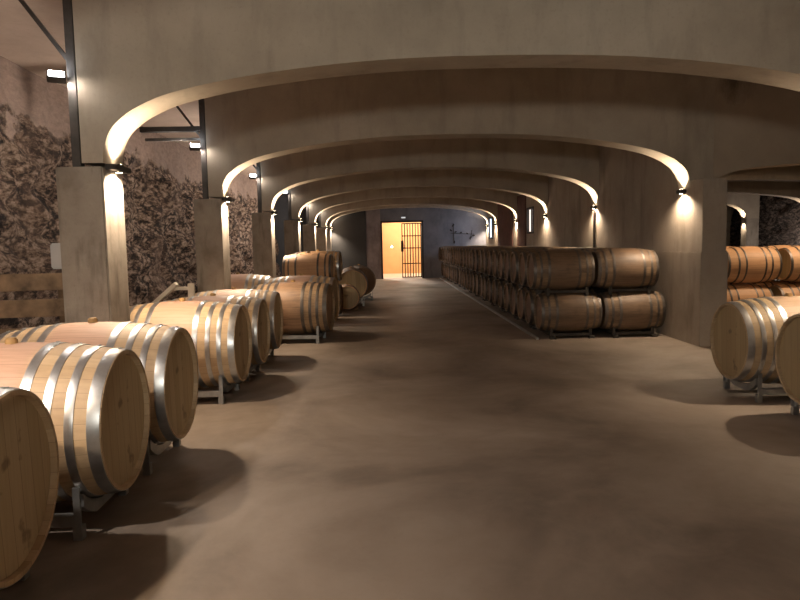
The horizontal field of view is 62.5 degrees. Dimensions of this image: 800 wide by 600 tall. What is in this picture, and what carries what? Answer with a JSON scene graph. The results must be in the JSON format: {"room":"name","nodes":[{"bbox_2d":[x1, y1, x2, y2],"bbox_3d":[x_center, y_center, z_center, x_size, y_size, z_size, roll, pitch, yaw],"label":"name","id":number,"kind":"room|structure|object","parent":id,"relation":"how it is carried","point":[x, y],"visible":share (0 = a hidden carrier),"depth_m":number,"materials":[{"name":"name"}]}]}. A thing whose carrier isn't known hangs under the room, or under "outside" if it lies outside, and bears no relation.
{"room":"wine cellar","nodes":[
{"label":"wine cellar","id":0,"kind":"room"},
{"bbox_2d":[0,0,256,180],"bbox_3d":[5.373,-3.743,12.000,22.600,0.200,33.300,-1,5,-1],"label":"ceiling","id":1,"kind":"structure","parent":0,"point":[23,42],"depth_m":8.10,"materials":[{"name":"paint"}]},
{"bbox_2d":[0,56,280,328],"bbox_3d":[-5.172,-1.424,12.160,1.126,4.070,32.700,-1,5,-1],"label":"wall","id":2,"kind":"structure","parent":0,"point":[163,183],"depth_m":11.59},
{"bbox_2d":[270,189,366,275],"bbox_3d":[-3.746,-2.836,28.159,4.600,4.000,0.450,-1,5,-1],"label":"wall","id":3,"kind":"structure","parent":0,"point":[348,234],"depth_m":27.96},
{"bbox_2d":[366,209,381,278],"bbox_3d":[-1.139,-2.898,28.278,0.620,4.000,0.320,-1,5,-1],"label":"wall","id":4,"kind":"structure","parent":0,"point":[373,228],"depth_m":28.15,"materials":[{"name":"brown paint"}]},
{"bbox_2d":[0,273,799,599],"bbox_3d":[5.371,0.117,16.093,22.600,0.212,40.800,-1,5,-1],"label":"floor","id":5,"kind":"structure","parent":0,"point":[429,446],"depth_m":4.17,"materials":[{"name":"concrete"}]},
{"bbox_2d":[19,569,29,580],"bbox_3d":[-2.156,1.176,2.682,0.930,0.285,0.682,-1,5,-4],"label":"rack","id":6,"kind":"object","parent":5,"relation":"on","point":[27,574],"visible":0.08,"depth_m":3.01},
{"bbox_2d":[0,386,58,589],"bbox_3d":[-2.164,0.755,2.646,1.210,0.920,0.890,-1,5,-4],"label":"barrel","id":7,"kind":"object","parent":6,"relation":"on","point":[29,453],"visible":1,"depth_m":2.80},
{"bbox_2d":[0,273,64,333],"bbox_3d":[-3.832,0.382,6.423,1.510,1.295,0.987,-2,5,-9],"label":"crate","id":8,"kind":"object","parent":5,"relation":"on","point":[39,281],"visible":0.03,"depth_m":5.97,"materials":[{"name":"brown wood"}]},
{"bbox_2d":[50,487,128,540],"bbox_3d":[-2.124,1.088,3.709,0.930,0.285,0.682,-1,5,-3],"label":"rack","id":9,"kind":"object","parent":5,"relation":"on","point":[81,502],"visible":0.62,"depth_m":3.41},
{"bbox_2d":[0,337,149,502],"bbox_3d":[-2.133,0.667,3.673,1.210,0.920,0.890,-1,5,-3],"label":"barrel","id":10,"kind":"object","parent":9,"relation":"on","point":[96,398],"visible":0.82,"depth_m":3.44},
{"bbox_2d":[55,166,129,322],"bbox_3d":[-2.578,-0.013,5.623,0.380,2.170,0.420,-1,5,-1],"label":"pillar","id":11,"kind":"structure","parent":5,"relation":"on","point":[90,200],"depth_m":5.39,"materials":[{"name":"concrete"}]},
{"bbox_2d":[18,0,84,166],"bbox_3d":[-2.993,-1.984,5.305,0.725,1.828,0.388,-4,5,-26],"label":"light","id":12,"kind":"object","parent":11,"relation":"on","point":[52,76],"depth_m":5.29,"materials":[{"name":"metal"}]},
{"bbox_2d":[50,243,61,268],"bbox_3d":[-2.841,-0.370,5.546,0.132,0.215,0.140,-1,5,-1],"label":"junction box","id":13,"kind":"object","parent":11,"relation":"attached to","point":[55,250],"visible":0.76,"depth_m":5.48,"materials":[{"name":"grey plastic"}]},
{"bbox_2d":[105,164,130,173],"bbox_3d":[-2.366,-1.104,5.545,0.085,0.071,0.340,-1,5,-1],"label":"wall light","id":14,"kind":"object","parent":11,"relation":"attached to","point":[115,168],"visible":1,"depth_m":5.48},
{"bbox_2d":[142,439,180,475],"bbox_3d":[-2.131,1.004,4.685,0.930,0.285,0.682,-1,5,-1],"label":"rack","id":15,"kind":"object","parent":5,"relation":"on","point":[152,448],"visible":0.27,"depth_m":4.44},
{"bbox_2d":[0,317,197,443],"bbox_3d":[-2.140,0.583,4.649,1.210,0.920,0.890,-1,5,-1],"label":"barrel","id":16,"kind":"object","parent":15,"relation":"on","point":[167,354],"visible":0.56,"depth_m":4.46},
{"bbox_2d":[152,282,194,302],"bbox_3d":[-3.274,0.341,8.159,1.471,1.098,0.105,-1,5,-1],"label":"frame","id":17,"kind":"object","parent":5,"relation":"on","point":[191,287],"visible":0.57,"depth_m":8.13,"materials":[{"name":"brown wood"}]},
{"bbox_2d":[193,199,230,292],"bbox_3d":[-2.664,-0.340,9.458,0.380,2.170,0.420,-1,5,-1],"label":"pillar","id":18,"kind":"structure","parent":5,"relation":"on","point":[211,223],"depth_m":9.22,"materials":[{"name":"concrete"}]},
{"bbox_2d":[139,99,208,198],"bbox_3d":[-3.143,-2.309,9.139,0.845,1.828,0.451,-4,5,-26],"label":"light","id":19,"kind":"object","parent":18,"relation":"on","point":[192,147],"depth_m":9.11,"materials":[{"name":"metal"}]},
{"bbox_2d":[198,376,239,403],"bbox_3d":[-2.148,0.841,6.628,0.911,0.279,0.668,-1,5,0],"label":"rack","id":20,"kind":"object","parent":5,"relation":"on","point":[223,387],"visible":0.34,"depth_m":6.31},
{"bbox_2d":[130,298,251,387],"bbox_3d":[-2.156,0.429,6.593,1.186,0.902,0.872,-1,5,0],"label":"barrel","id":21,"kind":"object","parent":20,"relation":"on","point":[220,332],"visible":0.58,"depth_m":6.29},
{"bbox_2d":[244,364,259,381],"bbox_3d":[-2.138,0.757,7.666,0.884,0.271,0.648,-1,5,0],"label":"rack","id":22,"kind":"object","parent":5,"relation":"on","point":[256,367],"visible":0.17,"depth_m":7.67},
{"bbox_2d":[163,293,269,365],"bbox_3d":[-2.146,0.357,7.631,1.150,0.874,0.846,-1,5,0],"label":"barrel","id":23,"kind":"object","parent":22,"relation":"on","point":[257,308],"visible":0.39,"depth_m":7.49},
{"bbox_2d":[252,212,275,277],"bbox_3d":[-2.755,-0.679,13.452,0.380,2.170,0.420,-1,5,-1],"label":"pillar","id":24,"kind":"structure","parent":5,"relation":"on","point":[263,230],"depth_m":13.21,"materials":[{"name":"concrete"}]},
{"bbox_2d":[249,162,261,212],"bbox_3d":[-3.169,-2.651,13.135,0.725,1.828,0.388,-4,5,-26],"label":"light","id":25,"kind":"object","parent":24,"relation":"on","point":[251,176],"depth_m":13.14,"materials":[{"name":"metal"}]},
{"bbox_2d":[263,349,273,363],"bbox_3d":[-2.173,0.664,8.761,0.884,0.271,0.648,-1,5,-1],"label":"rack","id":26,"kind":"object","parent":5,"relation":"on","point":[271,352],"visible":0.18,"depth_m":9.05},
{"bbox_2d":[195,287,282,349],"bbox_3d":[-2.181,0.264,8.727,1.150,0.874,0.846,-1,5,-1],"label":"barrel","id":27,"kind":"object","parent":26,"relation":"on","point":[273,299],"visible":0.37,"depth_m":8.56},
{"bbox_2d":[284,220,300,254],"bbox_3d":[-2.848,-1.033,17.606,0.380,2.170,0.420,-1,5,-1],"label":"pillar","id":28,"kind":"structure","parent":5,"relation":"on","point":[292,236],"depth_m":17.35,"materials":[{"name":"concrete"}]},
{"bbox_2d":[288,189,291,219],"bbox_3d":[-3.263,-3.004,17.289,0.767,1.828,0.070,-1,5,-1],"label":"bracket","id":29,"kind":"object","parent":28,"relation":"on","point":[289,190],"visible":0.4,"depth_m":17.31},
{"bbox_2d":[282,326,325,343],"bbox_3d":[-1.666,0.510,10.426,0.888,0.272,0.651,-1,5,3],"label":"rack","id":30,"kind":"object","parent":5,"relation":"on","point":[318,333],"visible":0.41,"depth_m":10.10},
{"bbox_2d":[253,280,334,333],"bbox_3d":[-1.674,0.108,10.392,1.180,0.854,0.824,-1,5,5],"label":"barrel","id":31,"kind":"object","parent":30,"relation":"on","point":[307,305],"visible":0.71,"depth_m":10.05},
{"bbox_2d":[303,224,315,251],"bbox_3d":[-2.939,-1.373,21.601,0.380,2.170,0.420,-1,5,-1],"label":"pillar","id":32,"kind":"structure","parent":5,"relation":"on","point":[309,231],"depth_m":21.34,"materials":[{"name":"concrete"}]},
{"bbox_2d":[316,228,326,250],"bbox_3d":[-3.029,-1.712,25.595,0.380,2.170,0.420,-1,5,-1],"label":"pillar","id":33,"kind":"structure","parent":5,"relation":"on","point":[321,233],"depth_m":25.33,"materials":[{"name":"concrete"}]},
{"bbox_2d":[327,229,331,250],"bbox_3d":[-3.077,-1.894,27.727,0.380,2.170,0.420,-1,5,-1],"label":"pillar","id":34,"kind":"structure","parent":5,"relation":"on","point":[329,248],"depth_m":27.48,"materials":[{"name":"concrete"}]},
{"bbox_2d":[339,284,342,313],"bbox_3d":[-1.712,-0.027,14.013,0.950,0.690,0.660,-1,5,2],"label":"barrel","id":35,"kind":"object","parent":5,"relation":"on","point":[340,285],"visible":0.11,"depth_m":14.09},
{"bbox_2d":[295,250,342,280],"bbox_3d":[-1.726,-0.721,13.954,0.950,0.690,0.660,-1,5,2],"label":"barrel","id":36,"kind":"object","parent":35,"relation":"on","point":[337,255],"visible":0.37,"depth_m":13.79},
{"bbox_2d":[342,283,359,309],"bbox_3d":[-1.218,-0.093,15.223,0.580,0.610,0.620,-2,5,-6],"label":"barrel","id":37,"kind":"object","parent":5,"relation":"on","point":[351,296],"visible":0.67,"depth_m":14.95,"materials":[{"name":"orange wood"}]},
{"bbox_2d":[363,291,372,299],"bbox_3d":[-1.095,-0.129,17.933,0.587,0.245,0.763,-2,5,-13],"label":"rack","id":38,"kind":"object","parent":5,"relation":"on","point":[367,295],"visible":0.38,"depth_m":17.62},
{"bbox_2d":[352,264,375,294],"bbox_3d":[-1.103,-0.549,17.898,0.825,0.852,1.000,-2,5,-13],"label":"barrel","id":39,"kind":"object","parent":38,"relation":"on","point":[368,272],"visible":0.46,"depth_m":17.49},
{"bbox_2d":[440,278,538,339],"bbox_3d":[1.893,-0.174,19.001,0.040,0.035,18.000,-1,5,-1],"label":"rail","id":40,"kind":"object","parent":5,"relation":"on","point":[479,302],"visible":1,"depth_m":13.16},
{"bbox_2d":[516,316,533,327],"bbox_3d":[2.588,0.325,12.082,0.680,0.192,1.280,-1,5,-1],"label":"rack","id":41,"kind":"object","parent":5,"relation":"on","point":[517,318],"visible":0.09,"depth_m":11.93,"materials":[{"name":"metal"}]},
{"bbox_2d":[510,285,518,315],"bbox_3d":[2.576,-0.003,12.405,0.930,0.644,0.644,-1,5,-1],"label":"barrel","id":42,"kind":"object","parent":41,"relation":"on","point":[514,289],"visible":0.25,"depth_m":12.39,"materials":[{"name":"brown wood"}]},
{"bbox_2d":[517,287,530,319],"bbox_3d":[2.591,0.057,11.708,0.930,0.644,0.644,-1,5,-2],"label":"barrel","id":43,"kind":"object","parent":41,"relation":"on","point":[521,293],"visible":0.2,"depth_m":11.70,"materials":[{"name":"brown wood"}]},
{"bbox_2d":[515,283,529,289],"bbox_3d":[2.521,-0.294,12.028,0.644,0.208,1.092,-1,5,-1],"label":"rack","id":44,"kind":"object","parent":43,"relation":"on","point":[519,285],"visible":0.1,"depth_m":11.90,"materials":[{"name":"metal"}]},
{"bbox_2d":[504,248,543,281],"bbox_3d":[2.448,-0.645,12.348,0.930,0.644,0.644,-1,5,-1],"label":"barrel","id":45,"kind":"object","parent":44,"relation":"on","point":[507,255],"visible":0.21,"depth_m":12.30,"materials":[{"name":"brown wood"}]},
{"bbox_2d":[510,248,551,283],"bbox_3d":[2.456,-0.585,11.650,0.930,0.644,0.644,-1,5,-1],"label":"barrel","id":46,"kind":"object","parent":44,"relation":"on","point":[514,259],"visible":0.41,"depth_m":11.56,"materials":[{"name":"brown wood"}]},
{"bbox_2d":[532,325,594,338],"bbox_3d":[2.619,0.443,10.688,0.680,0.192,1.280,-1,5,-1],"label":"rack","id":47,"kind":"object","parent":5,"relation":"on","point":[588,332],"visible":0.37,"depth_m":10.15,"materials":[{"name":"metal"}]},
{"bbox_2d":[524,289,544,324],"bbox_3d":[2.592,0.116,11.011,0.930,0.644,0.644,-1,5,-1],"label":"barrel","id":48,"kind":"object","parent":47,"relation":"on","point":[530,295],"visible":0.24,"depth_m":10.92,"materials":[{"name":"brown wood"}]},
{"bbox_2d":[534,291,602,331],"bbox_3d":[2.616,0.175,10.313,0.930,0.644,0.644,-1,5,-1],"label":"barrel","id":49,"kind":"object","parent":47,"relation":"on","point":[559,312],"visible":0.87,"depth_m":10.05,"materials":[{"name":"brown wood"}]},
{"bbox_2d":[531,287,588,295],"bbox_3d":[2.552,-0.175,10.633,0.644,0.208,1.092,-1,5,-1],"label":"rack","id":50,"kind":"object","parent":49,"relation":"on","point":[547,291],"visible":0.39,"depth_m":10.09,"materials":[{"name":"metal"}]},
{"bbox_2d":[518,249,553,286],"bbox_3d":[2.481,-0.526,10.953,0.930,0.644,0.644,-1,5,-1],"label":"barrel","id":51,"kind":"object","parent":50,"relation":"on","point":[522,263],"visible":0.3,"depth_m":10.91,"materials":[{"name":"brown wood"}]},
{"bbox_2d":[526,249,594,289],"bbox_3d":[2.485,-0.467,10.256,0.930,0.644,0.644,-1,5,-1],"label":"barrel","id":52,"kind":"object","parent":50,"relation":"on","point":[556,269],"visible":0.98,"depth_m":10.00,"materials":[{"name":"brown wood"}]},
{"bbox_2d":[597,327,657,337],"bbox_3d":[3.584,0.423,10.708,0.680,0.192,1.280,-1,5,-1],"label":"rack","id":53,"kind":"object","parent":5,"relation":"on","point":[650,331],"visible":0.44,"depth_m":10.17,"materials":[{"name":"metal"}]},
{"bbox_2d":[598,290,665,329],"bbox_3d":[3.592,0.154,10.334,0.930,0.644,0.644,-1,5,-1],"label":"barrel","id":54,"kind":"object","parent":53,"relation":"on","point":[633,310],"visible":0.84,"depth_m":10.07,"materials":[{"name":"brown wood"}]},
{"bbox_2d":[589,286,650,294],"bbox_3d":[3.514,-0.196,10.653,0.644,0.208,1.092,-1,5,-1],"label":"rack","id":55,"kind":"object","parent":54,"relation":"on","point":[609,290],"visible":0.37,"depth_m":10.11,"materials":[{"name":"metal"}]},
{"bbox_2d":[592,248,659,288],"bbox_3d":[3.472,-0.488,10.276,0.930,0.644,0.644,-1,5,-1],"label":"barrel","id":56,"kind":"object","parent":55,"relation":"on","point":[618,268],"visible":0.94,"depth_m":10.01,"materials":[{"name":"brown wood"}]},
{"bbox_2d":[726,220,729,245],"bbox_3d":[13.695,-2.271,28.084,0.500,2.198,0.400,-1,5,-1],"label":"pillar","id":57,"kind":"structure","parent":5,"relation":"on","point":[728,221],"depth_m":27.84,"materials":[{"name":"concrete"}]},
{"bbox_2d":[740,218,758,246],"bbox_3d":[13.743,-2.089,25.952,0.500,2.198,0.400,-1,5,-1],"label":"pillar","id":58,"kind":"structure","parent":5,"relation":"on","point":[749,227],"depth_m":25.72,"materials":[{"name":"concrete"}]},
{"bbox_2d":[727,283,773,301],"bbox_3d":[6.059,0.040,11.785,0.950,0.663,0.660,-1,5,-1],"label":"barrel","id":59,"kind":"object","parent":5,"relation":"on","point":[735,292],"visible":0.27,"depth_m":11.53,"materials":[{"name":"brown wood"}]},
{"bbox_2d":[726,246,782,283],"bbox_3d":[6.166,-0.625,11.731,0.950,0.663,0.660,-1,5,-1],"label":"barrel","id":60,"kind":"object","parent":59,"relation":"on","point":[746,264],"visible":0.8,"depth_m":11.46,"materials":[{"name":"brown wood"}]},
{"bbox_2d":[723,373,786,402],"bbox_3d":[3.671,0.761,6.271,0.884,0.271,0.648,-1,5,0],"label":"rack","id":61,"kind":"object","parent":5,"relation":"on","point":[757,382],"visible":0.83,"depth_m":5.97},
{"bbox_2d":[710,293,799,383],"bbox_3d":[3.663,0.361,6.237,1.125,0.856,0.828,-1,5,0],"label":"barrel","id":62,"kind":"object","parent":61,"relation":"on","point":[743,333],"visible":0.84,"depth_m":6.02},
{"bbox_2d":[749,280,799,286],"bbox_3d":[7.142,-0.047,12.545,0.950,0.663,0.660,-1,5,-1],"label":"barrel","id":63,"kind":"object","parent":5,"relation":"on","point":[775,282],"visible":0.16,"depth_m":12.39,"materials":[{"name":"brown wood"}]},
{"bbox_2d":[763,245,795,279],"bbox_3d":[7.189,-0.710,12.489,0.950,0.663,0.660,-1,5,-1],"label":"barrel","id":64,"kind":"object","parent":63,"relation":"on","point":[777,247],"visible":0.13,"depth_m":12.35,"materials":[{"name":"brown wood"}]},
{"bbox_2d":[769,283,799,295],"bbox_3d":[7.159,0.016,11.808,0.950,0.663,0.660,-1,5,-1],"label":"barrel","id":65,"kind":"object","parent":5,"relation":"on","point":[794,288],"visible":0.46,"depth_m":11.62,"materials":[{"name":"brown wood"}]},
{"bbox_2d":[777,245,799,281],"bbox_3d":[7.266,-0.649,11.754,0.950,0.663,0.660,-1,5,-1],"label":"barrel","id":66,"kind":"object","parent":65,"relation":"on","point":[790,255],"visible":0.8,"depth_m":11.58,"materials":[{"name":"brown wood"}]},
{"bbox_2d":[790,398,799,414],"bbox_3d":[3.744,0.846,5.256,0.884,0.271,0.648,-1,5,0],"label":"rack","id":67,"kind":"object","parent":5,"relation":"on","point":[795,406],"visible":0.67,"depth_m":5.54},
{"bbox_2d":[775,313,799,403],"bbox_3d":[3.736,0.447,5.222,1.125,0.856,0.828,-1,5,0],"label":"barrel","id":68,"kind":"object","parent":67,"relation":"on","point":[787,348],"visible":1,"depth_m":5.41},
{"bbox_3d":[2.556,0.206,13.477,0.680,0.192,1.280,-1,5,-1],"label":"rack","id":69,"kind":"object","parent":5,"relation":"on","visible":0},
{"bbox_2d":[497,280,504,308],"bbox_3d":[2.548,-0.121,13.800,0.930,0.644,0.644,-1,5,-1],"label":"barrel","id":70,"kind":"object","parent":69,"relation":"on","point":[500,292],"visible":0.2,"depth_m":13.78,"materials":[{"name":"brown wood"}]},
{"bbox_2d":[504,282,514,311],"bbox_3d":[2.569,-0.062,13.103,0.930,0.644,0.644,-1,5,-1],"label":"barrel","id":71,"kind":"object","parent":69,"relation":"on","point":[507,287],"visible":0.2,"depth_m":13.12,"materials":[{"name":"brown wood"}]},
{"bbox_3d":[2.489,-0.413,13.423,0.644,0.208,1.092,-1,5,-1],"label":"rack","id":72,"kind":"object","parent":71,"relation":"on","visible":0},
{"bbox_2d":[492,248,514,277],"bbox_3d":[2.424,-0.764,13.743,0.930,0.644,0.644,-1,5,-1],"label":"barrel","id":73,"kind":"object","parent":72,"relation":"on","point":[495,252],"visible":0.26,"depth_m":13.70,"materials":[{"name":"brown wood"}]},
{"bbox_2d":[497,248,525,278],"bbox_3d":[2.437,-0.704,13.045,0.930,0.644,0.644,-1,5,-1],"label":"barrel","id":74,"kind":"object","parent":72,"relation":"on","point":[500,263],"visible":0.23,"depth_m":13.00,"materials":[{"name":"brown wood"}]},
{"bbox_3d":[2.525,0.087,14.871,0.680,0.192,1.280,-1,5,-1],"label":"rack","id":75,"kind":"object","parent":5,"relation":"on","visible":0},
{"bbox_2d":[487,277,493,301],"bbox_3d":[2.510,-0.240,15.195,0.930,0.644,0.644,-1,5,-1],"label":"barrel","id":76,"kind":"object","parent":75,"relation":"on","point":[490,280],"visible":0.21,"depth_m":15.19,"materials":[{"name":"brown wood"}]},
{"bbox_2d":[492,279,501,304],"bbox_3d":[2.533,-0.181,14.498,0.930,0.644,0.644,-1,5,-1],"label":"barrel","id":77,"kind":"object","parent":75,"relation":"on","point":[496,281],"visible":0.23,"depth_m":14.53,"materials":[{"name":"brown wood"}]},
{"bbox_2d":[382,222,420,273],"bbox_3d":[0.251,-2.935,33.084,5.200,3.200,0.200,-1,5,-1],"label":"wall","id":78,"kind":"structure","parent":0,"point":[391,232],"depth_m":33.01,"materials":[{"name":"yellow paint"}]},
{"bbox_2d":[380,208,485,277],"bbox_3d":[1.425,-2.954,28.341,4.510,4.000,0.300,-1,5,-1],"label":"wall","id":79,"kind":"structure","parent":0,"point":[437,222],"depth_m":28.20,"materials":[{"name":"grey paint"}]},
{"bbox_2d":[380,220,423,278],"bbox_3d":[0.096,-2.161,28.358,1.820,2.470,0.340,-1,5,-1],"label":"door frame","id":80,"kind":"structure","parent":79,"relation":"in","point":[421,221],"depth_m":28.18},
{"bbox_2d":[401,223,421,277],"bbox_3d":[0.489,-2.133,28.349,0.885,2.340,0.080,-1,5,-1],"label":"gate","id":81,"kind":"object","parent":80,"relation":"attached to","point":[403,248],"visible":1,"depth_m":28.34,"materials":[{"name":"metal"}]},
{"bbox_2d":[72,0,799,166],"bbox_3d":[0.945,-2.098,5.535,7.088,1.800,0.400,-1,5,-1],"label":"arch","id":82,"kind":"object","parent":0,"point":[137,61],"depth_m":5.32,"materials":[{"name":"concrete"}]},
{"bbox_2d":[486,146,726,251],"bbox_3d":[4.064,-2.173,18.604,0.330,4.000,19.350,-1,5,-1],"label":"wall","id":83,"kind":"structure","parent":0,"point":[639,206],"depth_m":11.50,"materials":[{"name":"concrete"}]},
{"bbox_2d":[327,205,487,227],"bbox_3d":[0.446,-3.979,27.639,7.088,1.800,0.400,-1,5,-1],"label":"trim","id":84,"kind":"structure","parent":83,"relation":"attached to","point":[484,214],"depth_m":27.47,"materials":[{"name":"concrete"}]},
{"bbox_2d":[321,197,496,226],"bbox_3d":[0.494,-3.797,25.508,7.088,1.800,0.400,-1,5,-1],"label":"trim","id":85,"kind":"structure","parent":83,"relation":"attached to","point":[489,207],"depth_m":25.32,"materials":[{"name":"concrete"}]},
{"bbox_2d":[309,187,517,223],"bbox_3d":[0.584,-3.458,21.513,7.088,1.800,0.400,-1,5,-1],"label":"arch","id":86,"kind":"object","parent":83,"relation":"attached to","point":[507,199],"depth_m":21.32,"materials":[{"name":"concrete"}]},
{"bbox_2d":[291,169,547,219],"bbox_3d":[0.674,-3.118,17.518,7.088,1.800,0.400,-1,5,-1],"label":"arch","id":87,"kind":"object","parent":83,"relation":"attached to","point":[535,186],"depth_m":17.31,"materials":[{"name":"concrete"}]},
{"bbox_2d":[260,138,598,211],"bbox_3d":[0.768,-2.764,13.364,7.088,1.800,0.400,-1,5,-1],"label":"arch","id":88,"kind":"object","parent":83,"relation":"attached to","point":[578,163],"depth_m":13.16,"materials":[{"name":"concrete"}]},
{"bbox_2d":[204,68,714,198],"bbox_3d":[0.858,-2.425,9.370,7.088,1.800,0.400,-1,5,-1],"label":"arch","id":89,"kind":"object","parent":83,"relation":"attached to","point":[668,118],"depth_m":9.15,"materials":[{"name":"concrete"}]},
{"bbox_2d":[488,217,492,238],"bbox_3d":[3.815,-2.942,26.940,0.250,0.880,1.100,-1,5,-1],"label":"window","id":90,"kind":"structure","parent":83,"relation":"in","point":[490,219],"depth_m":27.37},
{"bbox_2d":[497,204,512,245],"bbox_3d":[3.765,-2.753,23.693,0.028,1.600,2.892,-1,5,-1],"label":"boards","id":91,"kind":"object","parent":83,"relation":"attached to","point":[505,215],"visible":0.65,"depth_m":23.57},
{"bbox_2d":[517,195,525,245],"bbox_3d":[3.831,-2.506,20.779,0.028,1.600,1.242,-1,5,-1],"label":"boards","id":92,"kind":"object","parent":83,"relation":"attached to","point":[521,199],"visible":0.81,"depth_m":20.73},
{"bbox_2d":[526,206,533,233],"bbox_3d":[3.979,-2.369,19.614,0.250,0.780,0.900,-1,5,-1],"label":"window","id":93,"kind":"structure","parent":83,"relation":"in","point":[530,210],"depth_m":19.86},
{"bbox_2d":[643,251,727,346],"bbox_3d":[4.090,-0.828,18.706,0.372,1.300,19.374,-1,5,-1],"label":"pillar","id":94,"kind":"structure","parent":83,"relation":"attached to","point":[692,285],"depth_m":9.31,"materials":[{"name":"concrete"}]},
{"bbox_2d":[730,195,799,246],"bbox_3d":[14.668,-1.853,12.571,1.116,4.070,32.700,-1,5,-1],"label":"wall","id":95,"kind":"structure","parent":0,"point":[779,217],"depth_m":25.15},
{"bbox_2d":[727,193,759,218],"bbox_3d":[8.996,-3.981,25.684,9.920,1.800,0.400,-1,5,-1],"label":"trim","id":96,"kind":"structure","parent":95,"relation":"attached to","point":[748,205],"depth_m":25.61,"materials":[{"name":"concrete"}]},
{"bbox_2d":[713,77,799,177],"bbox_3d":[9.360,-2.608,9.546,9.920,1.800,0.400,-1,5,-1],"label":"trim","id":97,"kind":"structure","parent":95,"relation":"attached to","point":[756,125],"depth_m":9.26,"materials":[{"name":"concrete"}]},
{"bbox_2d":[720,165,799,181],"bbox_3d":[9.176,-3.301,17.695,9.920,1.800,0.400,-1,5,-1],"label":"trim","id":98,"kind":"structure","parent":95,"relation":"attached to","point":[785,173],"depth_m":17.50,"materials":[{"name":"concrete"}]},
{"bbox_2d":[727,181,799,202],"bbox_3d":[9.086,-3.641,21.689,9.920,1.800,0.400,-1,5,-1],"label":"trim","id":99,"kind":"structure","parent":95,"relation":"attached to","point":[785,189],"depth_m":21.55,"materials":[{"name":"concrete"}]},
{"bbox_3d":[2.458,-0.531,14.817,0.644,0.208,1.092,-1,5,-1],"label":"rack","id":100,"kind":"object","parent":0,"visible":0},
{"bbox_2d":[482,247,506,274],"bbox_3d":[2.381,-0.882,15.137,0.930,0.644,0.644,-1,5,-1],"label":"barrel","id":101,"kind":"object","parent":100,"relation":"on","point":[484,253],"visible":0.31,"depth_m":15.08,"materials":[{"name":"brown wood"}]},
{"bbox_2d":[487,248,504,275],"bbox_3d":[2.404,-0.823,14.440,0.930,0.644,0.644,-1,5,-2],"label":"barrel","id":102,"kind":"object","parent":100,"relation":"on","point":[490,252],"visible":0.15,"depth_m":14.39,"materials":[{"name":"brown wood"}]},
{"bbox_3d":[2.493,-0.031,16.266,0.680,0.192,1.280,-1,5,-1],"label":"rack","id":103,"kind":"object","parent":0,"visible":0},
{"bbox_2d":[482,276,488,299],"bbox_3d":[2.488,-0.299,15.892,0.930,0.644,0.644,-1,5,-1],"label":"barrel","id":104,"kind":"object","parent":103,"relation":"on","point":[485,278],"visible":0.25,"depth_m":15.90,"materials":[{"name":"brown wood"}]},
{"bbox_3d":[2.426,-0.650,16.212,0.644,0.208,1.092,-1,5,-1],"label":"rack","id":105,"kind":"object","parent":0,"visible":0},
{"bbox_2d":[474,247,494,271],"bbox_3d":[2.347,-1.001,16.532,0.930,0.644,0.644,-1,5,-1],"label":"barrel","id":106,"kind":"object","parent":105,"relation":"on","point":[476,251],"visible":0.2,"depth_m":16.42,"materials":[{"name":"brown wood"}]},
{"bbox_2d":[478,247,509,272],"bbox_3d":[2.384,-0.942,15.835,0.930,0.644,0.644,-1,5,-1],"label":"barrel","id":107,"kind":"object","parent":105,"relation":"on","point":[480,250],"visible":0.2,"depth_m":15.80,"materials":[{"name":"brown wood"}]},
{"bbox_3d":[-1.690,0.420,11.492,0.888,0.272,0.651,-1,5,3],"label":"rack","id":108,"kind":"object","parent":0,"visible":0},
{"bbox_2d":[265,274,339,320],"bbox_3d":[-1.698,-0.017,11.454,1.180,0.880,0.850,-1,5,6],"label":"barrel","id":109,"kind":"object","parent":108,"relation":"on","point":[333,281],"visible":0.3,"depth_m":11.31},
{"bbox_3d":[-2.966,0.383,12.213,0.888,0.272,0.651,-1,5,3],"label":"rack","id":110,"kind":"object","parent":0,"visible":0},
{"bbox_2d":[231,272,271,288],"bbox_3d":[-2.975,-0.054,12.175,1.210,0.910,0.880,-1,5,2],"label":"barrel","id":111,"kind":"object","parent":110,"relation":"on","point":[240,281],"visible":0.21,"depth_m":11.88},
{"bbox_3d":[-1.786,0.382,13.193,0.640,0.066,0.400,-1,5,2],"label":"rack","id":112,"kind":"object","parent":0,"visible":0},
{"bbox_3d":[-1.792,0.059,13.165,0.950,0.680,0.650,-1,5,2],"label":"barrel","id":113,"kind":"object","parent":112,"relation":"on","visible":0},
{"bbox_2d":[282,251,334,277],"bbox_3d":[-1.806,-0.625,13.107,0.950,0.680,0.650,-1,5,2],"label":"barrel","id":114,"kind":"object","parent":113,"relation":"on","point":[318,264],"visible":0.68,"depth_m":12.82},
{"bbox_3d":[2.462,-0.150,17.661,0.680,0.192,1.280,-1,5,-1],"label":"rack","id":115,"kind":"object","parent":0,"visible":0},
{"bbox_2d":[475,273,480,294],"bbox_3d":[2.463,-0.418,17.287,0.930,0.644,0.644,-1,5,-2],"label":"barrel","id":116,"kind":"object","parent":115,"relation":"on","point":[477,276],"visible":0.19,"depth_m":17.30,"materials":[{"name":"brown wood"}]},
{"bbox_3d":[-1.200,0.005,16.387,0.587,0.245,0.763,-2,5,-7],"label":"rack","id":117,"kind":"object","parent":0,"visible":0},
{"bbox_2d":[338,266,367,297],"bbox_3d":[-1.208,-0.415,16.351,0.822,0.851,1.050,-2,5,-7],"label":"barrel","id":118,"kind":"object","parent":117,"relation":"on","point":[351,275],"visible":0.57,"depth_m":15.87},
{"bbox_3d":[2.395,-0.769,17.607,0.644,0.208,1.092,-1,5,-1],"label":"rack","id":119,"kind":"object","parent":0,"visible":0},
{"bbox_2d":[470,247,487,270],"bbox_3d":[2.329,-1.060,17.229,0.930,0.644,0.644,-1,5,-1],"label":"barrel","id":120,"kind":"object","parent":119,"relation":"on","point":[472,250],"visible":0.23,"depth_m":17.19,"materials":[{"name":"brown wood"}]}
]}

